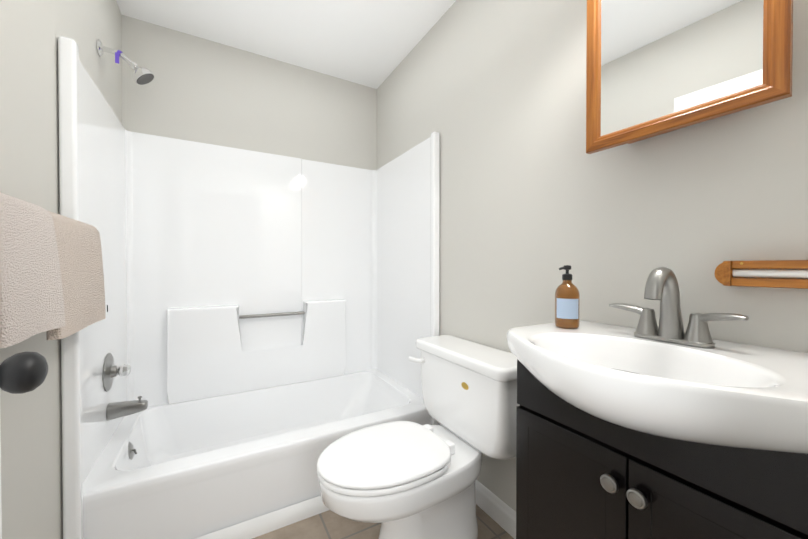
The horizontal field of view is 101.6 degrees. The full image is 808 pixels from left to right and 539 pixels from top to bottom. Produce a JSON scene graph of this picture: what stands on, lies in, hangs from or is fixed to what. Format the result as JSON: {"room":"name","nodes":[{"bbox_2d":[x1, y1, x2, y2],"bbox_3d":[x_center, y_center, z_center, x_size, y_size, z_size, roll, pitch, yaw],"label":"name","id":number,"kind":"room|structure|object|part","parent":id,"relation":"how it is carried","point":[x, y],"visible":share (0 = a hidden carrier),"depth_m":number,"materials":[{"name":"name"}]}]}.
{"room":"bathroom","nodes":[
{"label":"bathroom","id":0,"kind":"room"},
{"bbox_2d":[0,0,121,538],"bbox_3d":[-0.982,-0.183,0.727,0.100,2.590,2.410,0,1,-30],"label":"wall","id":1,"kind":"structure","parent":0,"point":[31,31],"depth_m":0.94,"materials":[{"name":"grey paint"}]},
{"bbox_2d":[0,351,47,538],"bbox_3d":[-0.440,0.094,0.176,0.177,2.023,0.693,0,1,-30],"label":"door","id":2,"kind":"structure","parent":1,"relation":"in","point":[23,372],"depth_m":0.44,"materials":[{"name":"white paint"}]},
{"bbox_3d":[-0.585,0.139,0.433,0.177,0.066,0.104,0,1,-30],"label":"knob","id":3,"kind":"part","parent":2,"relation":"part of","materials":[{"name":"black metal"}]},
{"bbox_2d":[0,192,107,347],"bbox_3d":[-0.878,0.005,0.786,0.135,0.312,0.656,0,1,-30],"label":"towel","id":4,"kind":"object","parent":1,"relation":"attached to","point":[51,276],"visible":1,"depth_m":0.71,"materials":[{"name":"beige fabric"}]},
{"bbox_2d":[122,15,376,169],"bbox_3d":[-0.896,-0.197,2.218,1.720,2.590,0.100,0,1,-30],"label":"wall","id":5,"kind":"structure","parent":0,"point":[199,89],"depth_m":2.08,"materials":[{"name":"grey paint"}]},
{"bbox_2d":[116,0,455,88],"bbox_3d":[-0.302,-1.432,1.158,1.720,0.100,2.510,0,1,-30],"label":"ceiling","id":6,"kind":"structure","parent":0,"point":[371,43],"depth_m":1.88,"materials":[{"name":"white paint"}]},
{"bbox_2d":[252,504,513,538],"bbox_3d":[0.068,1.164,0.530,1.720,0.100,4.010,0,1,-30],"label":"floor","id":7,"kind":"structure","parent":0,"point":[329,524],"depth_m":1.41,"materials":[{"name":"tile"}]},
{"bbox_2d":[58,36,439,538],"bbox_3d":[-0.659,0.048,1.800,1.515,2.108,0.856,0,1,-30],"label":"tub","id":8,"kind":"object","parent":7,"relation":"on","point":[245,349],"visible":0.98,"depth_m":1.90,"materials":[{"name":"white plastic"}]},
{"bbox_3d":[-1.294,0.450,1.470,0.039,0.164,0.164,0,1,-30],"label":"valve trim","id":9,"kind":"part","parent":8,"relation":"part of","materials":[{"name":"silver metal"}]},
{"bbox_3d":[-1.260,0.450,1.489,0.041,0.058,0.058,0,1,-30],"label":"valve knob","id":10,"kind":"part","parent":8,"relation":"part of","materials":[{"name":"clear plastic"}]},
{"bbox_3d":[-1.250,0.620,1.496,0.138,0.083,0.064,0,1,-30],"label":"spout","id":11,"kind":"part","parent":8,"relation":"part of","materials":[{"name":"silver metal"}]},
{"bbox_2d":[195,496,328,538],"bbox_3d":[-0.462,1.071,1.464,1.420,0.068,0.019,0,1,-30],"label":"baseboard","id":12,"kind":"structure","parent":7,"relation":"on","point":[269,522],"depth_m":1.40,"materials":[{"name":"white"}]},
{"bbox_2d":[317,335,519,538],"bbox_3d":[0.042,0.724,1.313,0.773,0.766,0.607,0,1,-30],"label":"toilet","id":13,"kind":"object","parent":7,"relation":"on","point":[403,480],"visible":0.94,"depth_m":1.22,"materials":[{"name":"white ceramic"}]},
{"bbox_3d":[-0.068,0.689,1.241,0.511,0.052,0.386,0,1,-30],"label":"seat","id":14,"kind":"part","parent":13,"relation":"part of","materials":[{"name":"white plastic"}]},
{"bbox_2d":[506,267,807,538],"bbox_3d":[0.535,0.552,0.738,0.490,1.120,0.662,0,1,-30],"label":"bathroom vanity","id":15,"kind":"object","parent":7,"relation":"on","point":[648,428],"visible":1,"depth_m":0.66,"materials":[{"name":"black"}]},
{"bbox_2d":[555,265,579,328],"bbox_3d":[0.486,0.077,0.982,0.067,0.185,0.067,0,1,-30],"label":"soap bottle","id":16,"kind":"object","parent":15,"relation":"on","point":[567,304],"visible":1,"depth_m":0.96,"materials":[{"name":"brown"}]},
{"bbox_2d":[609,267,748,347],"bbox_3d":[0.617,0.081,0.782,0.128,0.180,0.270,0,1,-30],"label":"faucet","id":17,"kind":"object","parent":15,"relation":"on","point":[662,285],"depth_m":0.78,"materials":[{"name":"silver metal"}]},
{"bbox_2d":[377,0,807,510],"bbox_3d":[0.428,-0.191,1.525,0.100,2.590,2.410,0,1,-30],"label":"wall","id":18,"kind":"structure","parent":0,"point":[534,196],"depth_m":1.17,"materials":[{"name":"grey paint"}]},
{"bbox_2d":[476,480,515,538],"bbox_3d":[0.560,1.056,1.186,0.014,0.104,1.468,0,1,-30],"label":"baseboard","id":19,"kind":"structure","parent":18,"relation":"attached to","point":[496,509],"depth_m":1.45,"materials":[{"name":"white"}]},
{"bbox_2d":[586,0,792,153],"bbox_3d":[0.686,-0.589,0.828,0.130,0.490,0.394,0,1,-30],"label":"mirror","id":20,"kind":"object","parent":18,"relation":"attached to","point":[656,67],"visible":1,"depth_m":0.79,"materials":[{"name":"brown wood"}]},
{"bbox_2d":[714,260,807,288],"bbox_3d":[0.824,0.008,0.666,0.056,0.058,0.282,0,1,-30],"label":"towel holder","id":21,"kind":"object","parent":18,"relation":"attached to","point":[776,273],"visible":1,"depth_m":0.71,"materials":[{"name":"brown wood"}]}
]}

